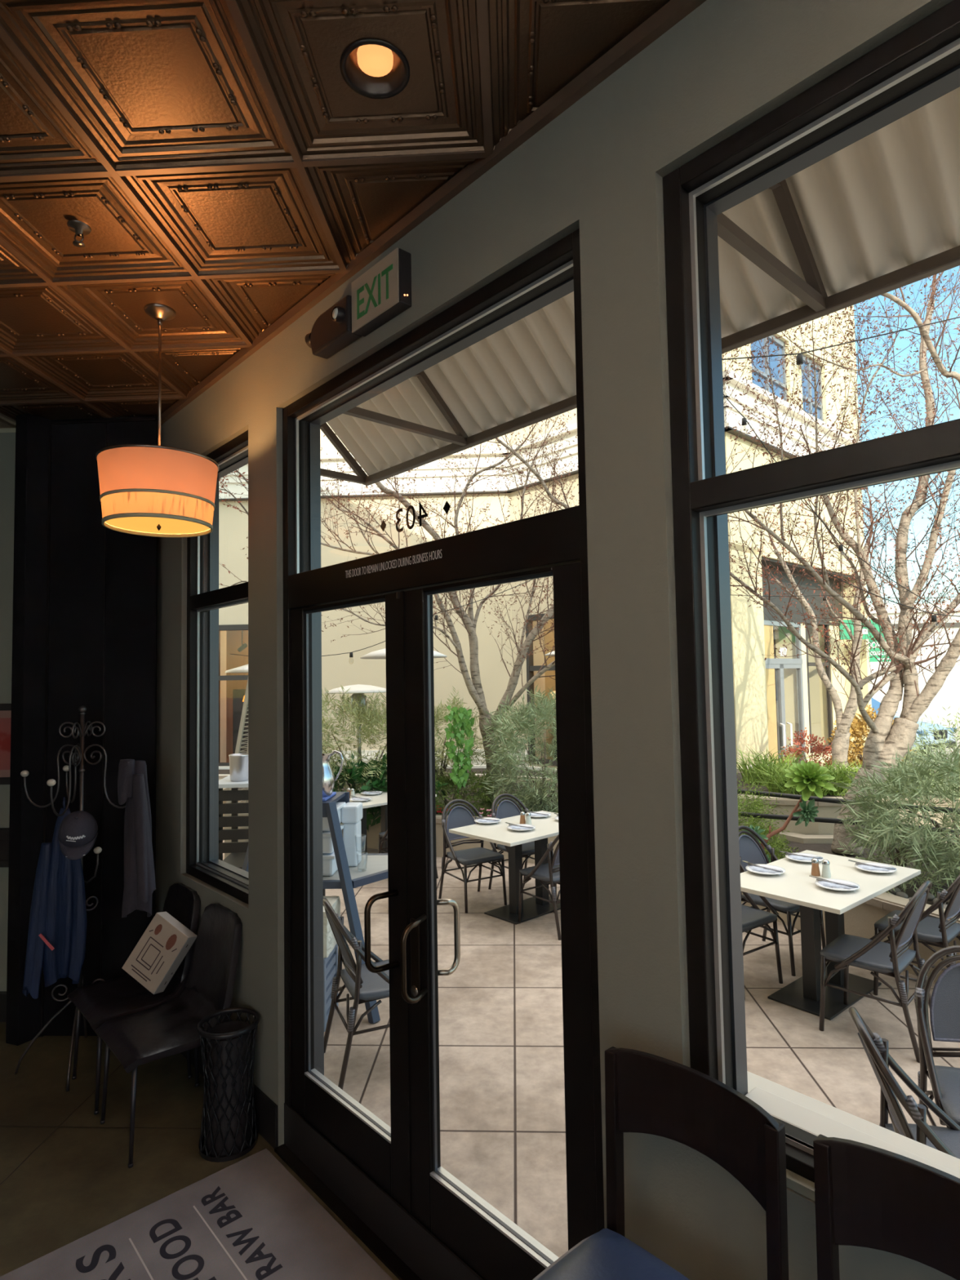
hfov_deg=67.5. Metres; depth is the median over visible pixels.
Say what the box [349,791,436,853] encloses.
patio table
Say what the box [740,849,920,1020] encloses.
patio table
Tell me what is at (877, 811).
shrub
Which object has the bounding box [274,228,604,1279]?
door frame
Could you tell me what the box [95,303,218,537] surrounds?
pendant lamp
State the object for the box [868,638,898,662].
shop sign
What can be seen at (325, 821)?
tub
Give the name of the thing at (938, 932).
bistro chair
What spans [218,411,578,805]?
bare tree
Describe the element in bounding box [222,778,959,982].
planter
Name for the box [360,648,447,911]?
heater
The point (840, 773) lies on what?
clump
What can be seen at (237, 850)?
station
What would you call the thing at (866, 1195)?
chair
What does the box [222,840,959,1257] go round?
ground
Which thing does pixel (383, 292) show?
exit sign
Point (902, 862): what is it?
shrub
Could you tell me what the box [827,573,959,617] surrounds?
cable
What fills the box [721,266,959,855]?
bare tree
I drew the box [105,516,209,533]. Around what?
diffuser
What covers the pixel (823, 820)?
pipe rail
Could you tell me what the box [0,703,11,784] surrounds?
framed print
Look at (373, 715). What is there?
shrub
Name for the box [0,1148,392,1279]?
entrance mat
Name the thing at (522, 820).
pepper shaker
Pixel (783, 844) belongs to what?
juniper
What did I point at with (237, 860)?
shelf
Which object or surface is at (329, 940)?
stone block
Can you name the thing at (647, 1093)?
chair
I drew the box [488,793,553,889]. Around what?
bistro chair
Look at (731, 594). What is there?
cable
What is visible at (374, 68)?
recessed light
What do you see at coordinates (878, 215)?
corrugated awning
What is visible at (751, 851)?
bistro chair
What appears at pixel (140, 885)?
scarf
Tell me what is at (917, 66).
window
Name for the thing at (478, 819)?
cutlery
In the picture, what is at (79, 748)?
coat stand
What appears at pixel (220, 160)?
ceiling
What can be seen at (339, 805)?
storage bin
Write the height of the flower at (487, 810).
0.136 m
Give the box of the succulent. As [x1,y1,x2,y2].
[743,760,836,862]
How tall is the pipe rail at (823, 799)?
0.671 m
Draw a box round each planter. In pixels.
[218,764,556,780]
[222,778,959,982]
[736,766,959,835]
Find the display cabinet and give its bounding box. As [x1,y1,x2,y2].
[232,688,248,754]
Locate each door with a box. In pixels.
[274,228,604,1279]
[290,591,411,1214]
[400,561,596,1279]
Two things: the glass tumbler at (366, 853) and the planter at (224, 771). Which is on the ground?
the planter at (224, 771)
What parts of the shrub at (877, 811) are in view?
stem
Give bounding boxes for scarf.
[117,759,155,917]
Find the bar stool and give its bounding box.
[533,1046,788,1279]
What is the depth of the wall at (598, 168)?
1.90 m
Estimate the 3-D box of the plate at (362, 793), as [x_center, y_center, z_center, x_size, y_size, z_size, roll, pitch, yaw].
[-1.269,1.792,8.401,0.251,0.021,0.251,-1,-3,3]
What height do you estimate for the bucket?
0.215 m
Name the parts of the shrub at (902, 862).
stem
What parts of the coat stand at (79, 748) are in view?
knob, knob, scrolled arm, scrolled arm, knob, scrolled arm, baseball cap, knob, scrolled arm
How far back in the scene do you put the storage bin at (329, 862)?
4.76 m
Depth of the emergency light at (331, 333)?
2.90 m
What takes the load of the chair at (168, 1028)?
on the floor
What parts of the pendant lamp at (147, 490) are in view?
lamp shade, stem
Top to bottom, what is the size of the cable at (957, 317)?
0.307 m
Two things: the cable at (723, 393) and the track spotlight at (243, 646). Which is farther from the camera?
the track spotlight at (243, 646)
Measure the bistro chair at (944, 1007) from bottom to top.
0.917 m
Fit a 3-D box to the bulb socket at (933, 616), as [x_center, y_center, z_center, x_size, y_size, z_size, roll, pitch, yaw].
[3.696,-0.176,5.852,0.038,0.055,0.040,-1,-3,3]
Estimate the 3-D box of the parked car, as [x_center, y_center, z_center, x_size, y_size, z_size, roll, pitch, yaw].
[9.354,2.150,18.378,1.810,1.472,4.561,1,-3,-32]
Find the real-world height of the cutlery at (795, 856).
0.043 m
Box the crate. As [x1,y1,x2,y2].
[323,943,337,1031]
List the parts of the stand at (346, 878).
leg, leg, shelf rail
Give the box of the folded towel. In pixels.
[322,791,336,801]
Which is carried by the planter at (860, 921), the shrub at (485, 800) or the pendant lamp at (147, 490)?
the shrub at (485, 800)
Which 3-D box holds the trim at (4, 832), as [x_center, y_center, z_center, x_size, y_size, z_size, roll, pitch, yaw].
[-4.585,1.346,4.622,3.770,0.235,0.065,-1,-3,3]
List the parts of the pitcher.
handle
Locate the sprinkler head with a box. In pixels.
[66,220,91,248]
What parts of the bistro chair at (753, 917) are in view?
seat, seat rail, leg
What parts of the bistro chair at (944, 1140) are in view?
panel, leg, cross rail, leg, seat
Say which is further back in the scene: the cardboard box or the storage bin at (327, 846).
the storage bin at (327, 846)
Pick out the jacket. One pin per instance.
(57, 933)
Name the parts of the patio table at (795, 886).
plate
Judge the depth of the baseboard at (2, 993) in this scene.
4.49 m
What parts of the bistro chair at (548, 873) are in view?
leg, seat, seat rail, leg, cross rail, leg, panel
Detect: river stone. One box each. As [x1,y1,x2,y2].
[888,887,900,894]
[896,891,908,898]
[927,893,934,900]
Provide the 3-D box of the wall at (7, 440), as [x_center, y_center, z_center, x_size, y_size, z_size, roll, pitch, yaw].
[-4.403,0.544,4.787,4.550,3.758,0.200,-1,-3,3]
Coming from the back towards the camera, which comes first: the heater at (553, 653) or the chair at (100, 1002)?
the heater at (553, 653)
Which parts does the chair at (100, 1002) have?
leg, leg, leg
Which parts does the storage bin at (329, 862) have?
bin lid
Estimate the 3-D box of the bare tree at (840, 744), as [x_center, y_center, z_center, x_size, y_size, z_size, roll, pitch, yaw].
[4.744,-0.155,10.030,2.757,4.461,1.872,-2,-3,26]
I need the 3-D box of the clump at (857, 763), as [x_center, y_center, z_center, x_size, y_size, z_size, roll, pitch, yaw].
[4.679,1.511,8.013,1.131,0.355,1.199,-4,-4,42]
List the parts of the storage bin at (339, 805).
bin lid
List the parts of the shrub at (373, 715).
stem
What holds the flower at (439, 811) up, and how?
on the planter at (860, 921)
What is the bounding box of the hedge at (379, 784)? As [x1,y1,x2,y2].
[330,752,448,832]
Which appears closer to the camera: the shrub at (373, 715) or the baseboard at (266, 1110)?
the baseboard at (266, 1110)
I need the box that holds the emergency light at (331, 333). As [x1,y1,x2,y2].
[305,294,362,359]
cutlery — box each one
[349,795,369,801]
[360,789,380,795]
[471,816,499,823]
[505,822,533,830]
[523,809,549,817]
[742,860,782,875]
[779,850,822,862]
[808,875,857,891]
[848,859,895,872]
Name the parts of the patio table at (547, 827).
plate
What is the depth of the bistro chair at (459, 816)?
6.79 m
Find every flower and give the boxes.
[435,804,451,814]
[479,808,496,817]
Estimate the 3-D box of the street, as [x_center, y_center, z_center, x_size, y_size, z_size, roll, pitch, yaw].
[20.706,2.475,13.950,120.000,0.001,150.000,-1,-3,3]
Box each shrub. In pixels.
[321,686,451,808]
[434,687,490,797]
[435,769,506,817]
[444,705,475,805]
[480,684,558,815]
[826,738,959,891]
[836,814,959,897]
[902,706,959,814]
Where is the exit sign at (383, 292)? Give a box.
[351,247,411,336]
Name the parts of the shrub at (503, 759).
stem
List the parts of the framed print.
frame rail, frame rail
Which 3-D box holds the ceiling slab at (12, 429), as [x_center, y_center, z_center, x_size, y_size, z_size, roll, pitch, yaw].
[0.045,-1.784,2.318,13.950,0.100,14.150,-1,-3,3]
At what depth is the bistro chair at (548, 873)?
5.89 m
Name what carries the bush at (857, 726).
on the ground
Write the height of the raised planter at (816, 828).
0.800 m
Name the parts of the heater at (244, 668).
frame post, frame post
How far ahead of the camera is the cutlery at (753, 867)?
4.84 m
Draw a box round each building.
[218,305,871,768]
[867,602,959,728]
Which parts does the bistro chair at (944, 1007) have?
leg, cross rail, seat, panel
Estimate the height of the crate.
0.428 m
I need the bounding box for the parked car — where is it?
[871,697,957,755]
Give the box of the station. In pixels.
[218,774,325,896]
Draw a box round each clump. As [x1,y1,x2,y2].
[736,745,835,785]
[744,758,851,796]
[799,757,887,795]
[844,763,946,795]
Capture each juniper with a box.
[736,765,788,853]
[738,815,798,859]
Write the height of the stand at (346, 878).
1.299 m
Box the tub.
[322,808,341,831]
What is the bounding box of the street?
[906,728,959,766]
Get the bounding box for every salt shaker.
[350,788,355,798]
[525,812,531,824]
[821,859,831,878]
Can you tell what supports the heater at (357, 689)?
on the ground
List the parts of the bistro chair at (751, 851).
panel, leg, seat rail, seat, leg, leg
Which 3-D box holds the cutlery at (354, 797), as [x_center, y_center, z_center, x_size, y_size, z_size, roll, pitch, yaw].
[-1.346,1.759,7.981,0.284,0.043,0.085,-2,-3,26]
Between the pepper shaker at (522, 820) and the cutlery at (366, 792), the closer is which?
the pepper shaker at (522, 820)
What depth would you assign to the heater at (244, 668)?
6.68 m
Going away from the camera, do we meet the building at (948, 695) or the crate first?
the crate
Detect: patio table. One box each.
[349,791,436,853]
[448,810,560,924]
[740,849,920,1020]
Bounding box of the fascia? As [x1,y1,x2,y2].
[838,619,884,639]
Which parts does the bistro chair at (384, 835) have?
leg, seat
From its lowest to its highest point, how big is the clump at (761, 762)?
0.494 m
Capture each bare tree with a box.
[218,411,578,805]
[218,468,248,586]
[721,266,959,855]
[733,481,922,767]
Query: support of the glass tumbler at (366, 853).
on the stand at (346, 878)
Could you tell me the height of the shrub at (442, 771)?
1.611 m
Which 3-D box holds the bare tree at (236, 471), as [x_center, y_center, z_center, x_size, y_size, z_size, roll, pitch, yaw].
[-2.723,-0.459,7.476,0.884,3.828,1.419,-1,-3,3]
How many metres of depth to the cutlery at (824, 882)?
4.46 m
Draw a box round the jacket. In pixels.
[22,796,87,999]
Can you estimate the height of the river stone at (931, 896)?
0.053 m
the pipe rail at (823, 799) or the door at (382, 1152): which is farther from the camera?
the pipe rail at (823, 799)
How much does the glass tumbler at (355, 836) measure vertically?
0.115 m
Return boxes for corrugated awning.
[320,86,959,485]
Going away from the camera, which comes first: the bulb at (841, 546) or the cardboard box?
the cardboard box
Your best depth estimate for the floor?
3.27 m
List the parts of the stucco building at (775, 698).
moulding, moulding, door handle, shop door, door handle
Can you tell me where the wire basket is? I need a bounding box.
[196,1007,259,1162]
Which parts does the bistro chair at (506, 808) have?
leg, panel, seat rail, seat, leg, leg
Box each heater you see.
[224,664,248,858]
[324,684,386,792]
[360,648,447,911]
[545,651,555,656]
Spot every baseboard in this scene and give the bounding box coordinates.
[0,991,6,1022]
[180,1042,278,1148]
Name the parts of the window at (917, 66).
sill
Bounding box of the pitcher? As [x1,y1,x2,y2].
[322,750,343,796]
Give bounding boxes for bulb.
[433,614,439,624]
[741,417,746,432]
[795,354,804,376]
[838,544,844,559]
[930,614,938,631]
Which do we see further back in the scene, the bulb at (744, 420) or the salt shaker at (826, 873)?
the bulb at (744, 420)
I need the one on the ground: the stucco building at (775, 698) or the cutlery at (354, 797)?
the stucco building at (775, 698)
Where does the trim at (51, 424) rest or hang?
attached to the wall at (598, 168)
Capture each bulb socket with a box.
[742,417,746,425]
[795,354,803,364]
[838,544,843,551]
[931,614,937,622]
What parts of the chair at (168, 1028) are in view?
leg, leg, leg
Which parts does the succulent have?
stem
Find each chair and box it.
[66,883,199,1114]
[94,903,241,1168]
[323,897,389,1089]
[377,829,438,878]
[438,799,506,913]
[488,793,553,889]
[517,834,560,940]
[738,825,826,976]
[741,891,782,999]
[813,1133,959,1279]
[818,880,932,1062]
[848,1006,959,1159]
[873,874,959,995]
[914,945,959,1128]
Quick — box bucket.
[228,753,248,781]
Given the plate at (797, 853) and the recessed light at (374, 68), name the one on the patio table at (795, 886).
the plate at (797, 853)
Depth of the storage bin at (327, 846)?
4.77 m
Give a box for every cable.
[231,578,533,656]
[722,316,959,359]
[723,393,948,613]
[730,594,951,598]
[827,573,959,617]
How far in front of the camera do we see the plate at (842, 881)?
4.47 m
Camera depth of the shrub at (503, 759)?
8.72 m
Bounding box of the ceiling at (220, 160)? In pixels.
[0,0,670,428]
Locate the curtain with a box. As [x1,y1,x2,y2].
[5,413,158,1045]
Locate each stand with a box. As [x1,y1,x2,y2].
[14,705,125,1091]
[241,791,387,1023]
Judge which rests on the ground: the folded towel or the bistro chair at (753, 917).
the bistro chair at (753, 917)
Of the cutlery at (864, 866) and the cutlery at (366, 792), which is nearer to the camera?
the cutlery at (864, 866)
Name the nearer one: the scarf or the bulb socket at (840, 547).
the scarf
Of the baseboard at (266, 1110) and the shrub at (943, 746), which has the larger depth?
the shrub at (943, 746)
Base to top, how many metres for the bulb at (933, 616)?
0.134 m
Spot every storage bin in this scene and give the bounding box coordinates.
[322,802,346,831]
[322,823,343,853]
[322,851,337,875]
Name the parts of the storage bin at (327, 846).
bin lid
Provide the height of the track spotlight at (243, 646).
0.517 m
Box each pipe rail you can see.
[737,788,959,813]
[737,811,959,835]
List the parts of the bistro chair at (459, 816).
leg, panel, cross rail, leg, seat, seat rail, leg, leg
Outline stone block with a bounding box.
[323,895,340,957]
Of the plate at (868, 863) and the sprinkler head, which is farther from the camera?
the plate at (868, 863)
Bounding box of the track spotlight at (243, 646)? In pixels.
[237,630,247,652]
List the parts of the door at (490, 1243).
pull, lock plate, pull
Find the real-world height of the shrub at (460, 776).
1.211 m
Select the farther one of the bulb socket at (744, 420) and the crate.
the bulb socket at (744, 420)
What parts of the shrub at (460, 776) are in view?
vine stem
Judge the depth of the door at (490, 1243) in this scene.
2.31 m
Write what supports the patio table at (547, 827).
on the ground
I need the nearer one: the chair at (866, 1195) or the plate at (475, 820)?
the chair at (866, 1195)
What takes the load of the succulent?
on the planter at (860, 921)
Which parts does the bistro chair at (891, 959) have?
leg, leg, seat, seat rail, cross rail, leg, panel, leg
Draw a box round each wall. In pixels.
[0,432,15,991]
[155,0,956,1279]
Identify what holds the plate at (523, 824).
on the patio table at (547, 827)
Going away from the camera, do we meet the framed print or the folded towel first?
the framed print
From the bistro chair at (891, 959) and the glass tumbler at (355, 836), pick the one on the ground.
the bistro chair at (891, 959)
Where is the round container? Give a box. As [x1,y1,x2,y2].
[341,802,362,866]
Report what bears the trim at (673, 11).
attached to the wall at (598, 168)
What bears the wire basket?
on the floor
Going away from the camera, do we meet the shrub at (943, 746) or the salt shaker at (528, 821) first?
the salt shaker at (528, 821)
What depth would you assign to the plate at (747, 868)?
4.85 m
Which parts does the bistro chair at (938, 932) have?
leg, seat rail, seat, leg, cross rail, panel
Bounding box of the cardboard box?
[121,911,196,994]
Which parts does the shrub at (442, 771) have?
stem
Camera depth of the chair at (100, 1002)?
3.81 m
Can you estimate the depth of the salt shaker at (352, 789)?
8.14 m
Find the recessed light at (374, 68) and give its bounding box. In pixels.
[340,39,409,98]
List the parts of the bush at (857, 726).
stem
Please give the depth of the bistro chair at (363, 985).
3.80 m
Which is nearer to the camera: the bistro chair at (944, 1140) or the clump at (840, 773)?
the bistro chair at (944, 1140)
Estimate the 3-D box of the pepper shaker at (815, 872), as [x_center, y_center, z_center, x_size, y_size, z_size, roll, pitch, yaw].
[2.223,1.503,4.762,0.057,0.112,0.057,-1,-3,3]
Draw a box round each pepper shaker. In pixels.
[346,787,351,798]
[520,811,525,824]
[810,857,820,876]
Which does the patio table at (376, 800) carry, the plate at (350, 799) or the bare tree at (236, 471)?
the plate at (350, 799)
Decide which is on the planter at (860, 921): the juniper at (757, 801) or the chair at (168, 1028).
the juniper at (757, 801)
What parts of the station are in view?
leg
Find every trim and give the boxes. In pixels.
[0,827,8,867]
[40,417,155,1036]
[157,0,706,425]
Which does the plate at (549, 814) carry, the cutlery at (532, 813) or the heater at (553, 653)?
the cutlery at (532, 813)
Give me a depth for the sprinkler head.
2.64 m
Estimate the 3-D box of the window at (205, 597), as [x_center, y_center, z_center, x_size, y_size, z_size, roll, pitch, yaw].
[-1.368,0.138,3.972,0.170,2.400,0.905,2,-4,-42]
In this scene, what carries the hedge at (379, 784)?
on the planter at (860, 921)
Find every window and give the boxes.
[186,430,248,904]
[662,0,959,1200]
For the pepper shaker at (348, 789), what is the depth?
8.19 m
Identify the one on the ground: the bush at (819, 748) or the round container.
the bush at (819, 748)
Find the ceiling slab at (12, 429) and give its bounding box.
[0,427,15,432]
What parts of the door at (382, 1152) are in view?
pull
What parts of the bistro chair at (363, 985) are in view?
leg, panel, leg, cross rail, seat rail, seat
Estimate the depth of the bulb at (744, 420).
5.99 m
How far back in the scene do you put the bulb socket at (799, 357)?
4.49 m
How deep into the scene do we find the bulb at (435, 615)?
8.04 m
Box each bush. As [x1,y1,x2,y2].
[777,727,831,766]
[826,704,916,767]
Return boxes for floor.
[0,1022,399,1279]
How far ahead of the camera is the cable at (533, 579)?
8.05 m
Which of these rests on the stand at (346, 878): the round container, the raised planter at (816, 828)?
the round container
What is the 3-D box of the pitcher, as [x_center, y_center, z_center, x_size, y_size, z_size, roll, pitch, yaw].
[-1.078,0.914,4.936,0.223,0.310,0.186,-3,-3,32]
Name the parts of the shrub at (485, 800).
stem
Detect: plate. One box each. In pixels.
[349,796,371,801]
[360,791,382,795]
[474,817,501,823]
[506,823,535,831]
[524,811,551,817]
[745,863,785,875]
[785,852,823,862]
[814,878,859,891]
[854,862,897,873]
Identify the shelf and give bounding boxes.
[222,852,246,868]
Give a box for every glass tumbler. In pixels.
[355,835,365,851]
[356,853,367,869]
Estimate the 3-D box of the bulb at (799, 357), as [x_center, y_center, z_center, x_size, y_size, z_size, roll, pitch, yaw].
[2.005,-1.719,4.505,0.056,0.134,0.055,-1,-3,3]
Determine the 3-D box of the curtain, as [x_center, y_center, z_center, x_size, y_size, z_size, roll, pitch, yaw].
[-2.404,0.494,4.462,0.873,3.754,0.389,-1,-3,3]

